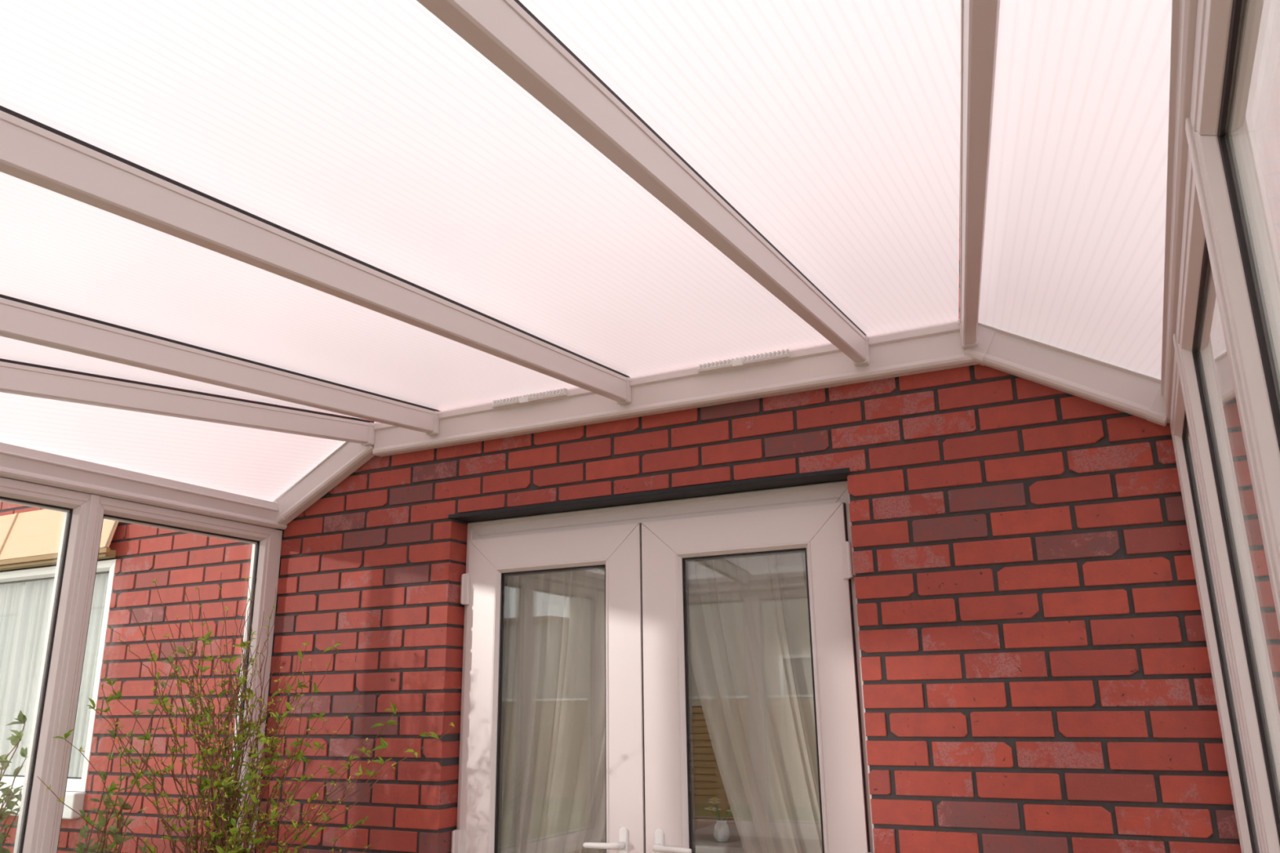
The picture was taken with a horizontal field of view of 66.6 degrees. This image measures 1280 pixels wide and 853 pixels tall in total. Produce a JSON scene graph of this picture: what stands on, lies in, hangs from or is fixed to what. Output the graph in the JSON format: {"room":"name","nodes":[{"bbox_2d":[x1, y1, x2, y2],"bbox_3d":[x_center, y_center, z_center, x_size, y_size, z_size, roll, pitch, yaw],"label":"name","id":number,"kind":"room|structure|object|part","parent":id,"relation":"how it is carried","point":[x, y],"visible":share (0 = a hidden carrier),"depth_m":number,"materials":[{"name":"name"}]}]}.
{"room":"sunroom","nodes":[
{"label":"sunroom","id":0,"kind":"room"},
{"bbox_2d":[0,0,1172,502],"bbox_3d":[-0.753,-0.401,2.073,3.420,0.337,3.196,-9,-18,26],"label":"ceiling","id":1,"kind":"structure","parent":0,"point":[371,132],"depth_m":1.88,"materials":[{"name":"white plastic"}]},
{"bbox_3d":[-1.864,-0.254,2.616,0.800,0.296,3.196,-9,-18,26],"label":"roof panel","id":2,"kind":"part","parent":1,"relation":"part of","materials":[{"name":"white plastic"}]},
{"bbox_3d":[-2.025,-0.212,2.689,0.566,0.328,3.196,-9,-18,26],"label":"roof panel","id":3,"kind":"part","parent":1,"relation":"part of","materials":[{"name":"white plastic"}]},
{"bbox_3d":[-1.126,-0.365,2.259,0.822,0.296,3.196,-9,-18,26],"label":"roof panel","id":4,"kind":"part","parent":1,"relation":"part of","materials":[{"name":"white plastic"}]},
{"bbox_3d":[-0.377,-0.478,1.897,0.824,0.296,3.196,-9,-18,26],"label":"roof panel","id":5,"kind":"part","parent":1,"relation":"part of","materials":[{"name":"white plastic"}]},
{"bbox_3d":[0.359,-0.588,1.541,0.793,0.296,3.196,-9,-18,26],"label":"roof panel","id":6,"kind":"part","parent":1,"relation":"part of","materials":[{"name":"white plastic"}]},
{"bbox_3d":[0.519,-0.591,1.457,0.569,0.335,3.196,-9,-18,26],"label":"roof panel","id":7,"kind":"part","parent":1,"relation":"part of","materials":[{"name":"white plastic"}]},
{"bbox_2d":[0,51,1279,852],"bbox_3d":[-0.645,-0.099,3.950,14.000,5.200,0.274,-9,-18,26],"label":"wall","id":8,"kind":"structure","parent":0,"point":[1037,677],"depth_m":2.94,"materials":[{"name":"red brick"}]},
{"bbox_2d":[0,559,115,819],"bbox_3d":[-3.231,1.283,4.787,1.791,1.129,0.115,-9,-18,26],"label":"window","id":9,"kind":"structure","parent":8,"relation":"in","point":[75,793],"depth_m":4.44,"materials":[{"name":"white plastic"}]},
{"bbox_3d":[-3.224,1.775,4.648,1.791,0.106,0.115,-9,-18,26],"label":"sill","id":10,"kind":"part","parent":9,"relation":"part of","materials":[{"name":"white plastic"}]},
{"bbox_2d":[0,573,109,777],"bbox_3d":[-3.195,1.245,4.852,1.785,0.990,0.039,-9,-18,26],"label":"curtain","id":11,"kind":"object","parent":9,"relation":"hanging from","point":[24,606],"visible":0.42,"depth_m":4.76,"materials":[{"name":"white fabric"}]},
{"bbox_2d":[0,509,118,570],"bbox_3d":[-3.273,0.586,4.942,1.873,0.287,0.085,-9,-18,26],"label":"canopy","id":12,"kind":"object","parent":8,"relation":"attached to","point":[32,539],"visible":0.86,"depth_m":4.79,"materials":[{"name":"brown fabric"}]},
{"bbox_2d":[274,441,374,524],"bbox_3d":[-1.317,0.199,4.027,0.574,0.391,0.065,-9,-18,26],"label":"wall bar","id":13,"kind":"object","parent":8,"relation":"attached to","point":[349,457],"visible":0.6,"depth_m":4.00,"materials":[{"name":"white plastic"}]},
{"bbox_2d":[500,568,605,852],"bbox_3d":[-0.253,1.110,3.559,0.841,1.750,0.052,-9,-18,26],"label":"curtain","id":14,"kind":"object","parent":8,"relation":"hanging from","point":[553,784],"visible":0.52,"depth_m":3.60,"materials":[{"name":"beige fabric"}]},
{"bbox_2d":[450,480,874,852],"bbox_3d":[-0.023,1.292,3.152,1.588,2.132,0.185,-9,-18,26],"label":"door","id":15,"kind":"structure","parent":8,"relation":"in","point":[609,538],"depth_m":3.45,"materials":[{"name":"white plastic"}]},
{"bbox_3d":[-0.302,1.358,3.349,0.734,2.000,0.068,-9,-18,26],"label":"sash","id":16,"kind":"part","parent":15,"relation":"part of","materials":[{"name":"white plastic"}]},
{"bbox_3d":[-0.120,1.363,3.174,0.141,0.023,0.046,-9,-18,26],"label":"lever","id":17,"kind":"part","parent":15,"relation":"part of","materials":[{"name":"white plastic"}]},
{"bbox_3d":[-0.053,1.425,3.153,0.029,0.238,0.011,-9,-18,26],"label":"handle","id":18,"kind":"part","parent":15,"relation":"part of","materials":[{"name":"white plastic"}]},
{"bbox_2d":[641,502,871,852],"bbox_3d":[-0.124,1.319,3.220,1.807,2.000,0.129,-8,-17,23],"label":"door","id":19,"kind":"structure","parent":15,"relation":"attached to","point":[818,531],"depth_m":3.15,"materials":[{"name":"white plastic"}]},
{"bbox_3d":[0.062,1.408,3.098,0.029,0.238,0.011,-9,-18,26],"label":"handle","id":20,"kind":"part","parent":19,"relation":"part of","materials":[{"name":"white plastic"}]},
{"bbox_3d":[0.102,1.329,3.066,0.141,0.022,0.046,-9,-18,26],"label":"lever","id":21,"kind":"part","parent":19,"relation":"part of","materials":[{"name":"white plastic"}]},
{"bbox_2d":[372,320,977,457],"bbox_3d":[-0.026,-0.103,3.436,2.320,0.136,0.059,-9,-18,26],"label":"wall plate","id":22,"kind":"object","parent":8,"relation":"attached to","point":[938,347],"visible":0.76,"depth_m":3.30,"materials":[{"name":"white plastic"}]},
{"bbox_2d":[491,387,567,408],"bbox_3d":[-0.411,-0.102,3.588,0.321,0.030,0.026,-9,-18,26],"label":"roof vent","id":23,"kind":"object","parent":22,"relation":"attached to","point":[562,393],"visible":1,"depth_m":3.58,"materials":[{"name":"white plastic"}]},
{"bbox_2d":[697,348,789,373],"bbox_3d":[0.339,-0.214,3.225,0.321,0.030,0.026,-9,-18,26],"label":"roof vent","id":24,"kind":"object","parent":22,"relation":"attached to","point":[707,367],"visible":1,"depth_m":3.22,"materials":[{"name":"white plastic"}]},
{"bbox_2d":[688,552,822,852],"bbox_3d":[0.492,1.016,3.259,0.856,1.750,0.050,-9,-18,26],"label":"curtain","id":25,"kind":"object","parent":8,"relation":"hanging from","point":[750,646],"visible":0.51,"depth_m":3.34,"materials":[{"name":"white fabric"}]},
{"bbox_2d":[964,323,1168,426],"bbox_3d":[1.232,-0.171,2.790,0.571,0.402,0.065,-9,-18,26],"label":"wall bar","id":26,"kind":"object","parent":8,"relation":"attached to","point":[1117,388],"visible":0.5,"depth_m":2.77,"materials":[{"name":"white plastic"}]},
{"bbox_2d":[690,661,700,700],"bbox_3d":[0.966,1.477,4.823,6.300,2.600,3.430,-9,-18,26],"label":"wall","id":27,"kind":"structure","parent":0,"point":[695,695],"depth_m":6.90,"materials":[{"name":"beige paint"}]},
{"bbox_3d":[-0.709,1.926,1.440,3.290,0.060,3.150,-9,-18,26],"label":"floor","id":28,"kind":"structure","parent":0,"visible":0},
{"bbox_2d":[36,577,454,852],"bbox_3d":[-1.174,1.364,3.010,1.264,1.885,0.707,-9,-18,26],"label":"plant","id":29,"kind":"object","parent":28,"relation":"on","point":[221,841],"visible":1,"depth_m":3.21,"materials":[{"name":"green plant"}]},
{"bbox_3d":[0.956,2.743,4.409,6.300,0.060,3.550,-9,-18,26],"label":"floor","id":30,"kind":"structure","parent":0,"visible":0},
{"bbox_2d":[691,700,735,830],"bbox_3d":[0.528,1.965,4.368,0.780,1.425,0.516,-9,-18,26],"label":"window blind","id":31,"kind":"object","parent":30,"relation":"on","point":[708,782],"visible":0.09,"depth_m":4.33,"materials":[{"name":"brown wood"}]},
{"bbox_2d":[694,823,744,852],"bbox_3d":[0.609,1.985,3.522,0.950,0.925,0.650,-9,-18,26],"label":"dining table","id":32,"kind":"object","parent":30,"relation":"on","point":[705,842],"visible":0.02,"depth_m":3.55,"materials":[{"name":"white wood"}]},
{"bbox_2d":[703,797,732,842],"bbox_3d":[0.309,1.447,3.588,0.140,0.150,0.100,-9,-18,26],"label":"flower vase","id":33,"kind":"object","parent":32,"relation":"on","point":[722,833],"visible":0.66,"depth_m":3.57,"materials":[{"name":"white ceramic"}]},
{"bbox_3d":[-1.446,1.230,0.134,3.470,0.588,0.088,-9,-18,26],"label":"wall","id":34,"kind":"structure","parent":0,"visible":0},
{"bbox_3d":[-1.439,0.212,0.464,3.380,1.545,0.120,-9,-18,26],"label":"window","id":35,"kind":"structure","parent":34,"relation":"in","visible":0},
{"bbox_3d":[-1.447,-0.583,0.694,3.450,0.106,0.101,-9,-18,26],"label":"beam","id":36,"kind":"structure","parent":35,"relation":"on","visible":0},
{"bbox_2d":[0,358,375,445],"bbox_3d":[-1.986,-0.174,2.690,0.053,0.358,3.093,-12,-19,34],"label":"rafter","id":37,"kind":"object","parent":36,"relation":"on","point":[19,378],"visible":1,"depth_m":3.25,"materials":[{"name":"white plastic"}]},
{"bbox_2d":[0,293,439,435],"bbox_3d":[-1.487,-0.249,2.448,0.054,0.358,3.050,-9,-18,26],"label":"rafter","id":38,"kind":"object","parent":36,"relation":"on","point":[21,320],"visible":1,"depth_m":2.81,"materials":[{"name":"white plastic"}]},
{"bbox_2d":[0,105,631,404],"bbox_3d":[-0.739,-0.362,2.086,0.054,0.358,3.050,-9,-18,26],"label":"rafter","id":39,"kind":"object","parent":36,"relation":"on","point":[32,151],"visible":1,"depth_m":1.97,"materials":[{"name":"white plastic"}]},
{"bbox_2d":[416,0,870,366],"bbox_3d":[0.011,-0.474,1.723,0.054,0.358,3.050,-9,-18,26],"label":"rafter","id":40,"kind":"object","parent":36,"relation":"on","point":[506,33],"visible":1,"depth_m":1.62,"materials":[{"name":"white plastic"}]},
{"bbox_2d":[958,0,999,349],"bbox_3d":[0.516,-0.550,1.480,0.053,0.358,3.094,-6,-17,17],"label":"rafter","id":41,"kind":"object","parent":36,"relation":"on","point":[980,19],"visible":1,"depth_m":1.66,"materials":[{"name":"white plastic"}]},
{"bbox_3d":[-2.222,1.840,2.256,0.090,0.588,3.148,-9,-18,26],"label":"wall","id":42,"kind":"structure","parent":0,"visible":0},
{"bbox_2d":[0,477,282,852],"bbox_3d":[-2.224,0.810,2.543,0.125,1.545,3.150,-9,-18,26],"label":"window","id":43,"kind":"structure","parent":42,"relation":"in","point":[40,816],"depth_m":3.26,"materials":[{"name":"white plastic"}]},
{"bbox_3d":[-2.092,0.871,2.817,0.063,1.515,0.840,-9,-18,26],"label":"frame","id":44,"kind":"part","parent":43,"relation":"part of","materials":[{"name":"white plastic"}]},
{"bbox_2d":[0,442,287,530],"bbox_3d":[-2.230,0.018,2.780,0.108,0.106,3.117,-9,-18,26],"label":"beam","id":45,"kind":"structure","parent":43,"relation":"on","point":[17,463],"depth_m":3.47,"materials":[{"name":"white plastic"}]},
{"bbox_3d":[-1.530,1.166,3.889,0.065,1.515,0.039,-9,-18,26],"label":"corner post","id":46,"kind":"part","parent":43,"relation":"part of","materials":[{"name":"white plastic"}]},
{"bbox_3d":[0.794,1.387,0.798,0.090,0.588,3.148,-9,-18,26],"label":"wall","id":47,"kind":"structure","parent":0,"visible":0},
{"bbox_2d":[1169,0,1279,852],"bbox_3d":[0.769,0.361,1.095,0.125,1.545,3.150,-9,-18,26],"label":"window","id":48,"kind":"structure","parent":47,"relation":"in","point":[1224,420],"depth_m":1.50,"materials":[{"name":"white plastic"}]},
{"bbox_3d":[1.481,0.718,2.448,0.052,1.515,0.010,-9,-18,26],"label":"corner post","id":49,"kind":"part","parent":48,"relation":"part of","materials":[{"name":"white plastic"}]},
{"bbox_3d":[1.308,0.628,2.120,0.050,1.515,0.757,-9,-18,26],"label":"frame","id":50,"kind":"part","parent":48,"relation":"part of","materials":[{"name":"white plastic"}]},
{"bbox_2d":[1160,0,1279,423],"bbox_3d":[0.779,-0.434,1.325,0.108,0.106,3.117,-9,-18,26],"label":"beam","id":51,"kind":"structure","parent":48,"relation":"on","point":[1184,12],"depth_m":1.30,"materials":[{"name":"white plastic"}]},
{"bbox_3d":[1.319,0.626,2.115,0.019,1.415,0.657,-9,-18,26],"label":"glass pane","id":52,"kind":"part","parent":48,"relation":"part of","materials":[{"name":"clear glass"}]},
{"bbox_3d":[0.548,0.229,0.672,0.050,1.515,0.870,-9,-18,26],"label":"frame","id":53,"kind":"part","parent":48,"relation":"part of","materials":[{"name":"white plastic"}]},
{"bbox_3d":[0.951,0.434,1.415,0.019,1.415,0.770,-9,-18,26],"label":"glass pane","id":54,"kind":"part","parent":48,"relation":"part of","materials":[{"name":"clear glass"}]},
{"bbox_3d":[0.558,0.227,0.667,0.019,1.415,0.770,-9,-18,26],"label":"glass pane","id":55,"kind":"part","parent":48,"relation":"part of","materials":[{"name":"clear glass"}]},
{"bbox_3d":[-4.238,0.626,-3.702,28.000,0.135,16.200,-9,-18,26],"label":"ground","id":56,"kind":"structure","parent":0,"visible":0},
{"bbox_3d":[-1.264,1.799,0.923,9.000,0.044,4.599,-9,-18,26],"label":"path","id":57,"kind":"object","parent":56,"relation":"on","visible":0},
{"bbox_2d":[0,710,61,852],"bbox_3d":[-2.257,1.658,3.108,0.531,1.445,0.594,-9,-18,26],"label":"shrub","id":58,"kind":"object","parent":57,"relation":"on","point":[7,792],"visible":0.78,"depth_m":3.33,"materials":[{"name":"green plant"}]},
{"bbox_2d":[67,645,186,852],"bbox_3d":[-1.970,1.651,3.521,0.394,1.674,0.308,-9,-18,26],"label":"shrub","id":59,"kind":"object","parent":57,"relation":"on","point":[100,847],"visible":0.85,"depth_m":3.59,"materials":[{"name":"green plant"}]}
]}

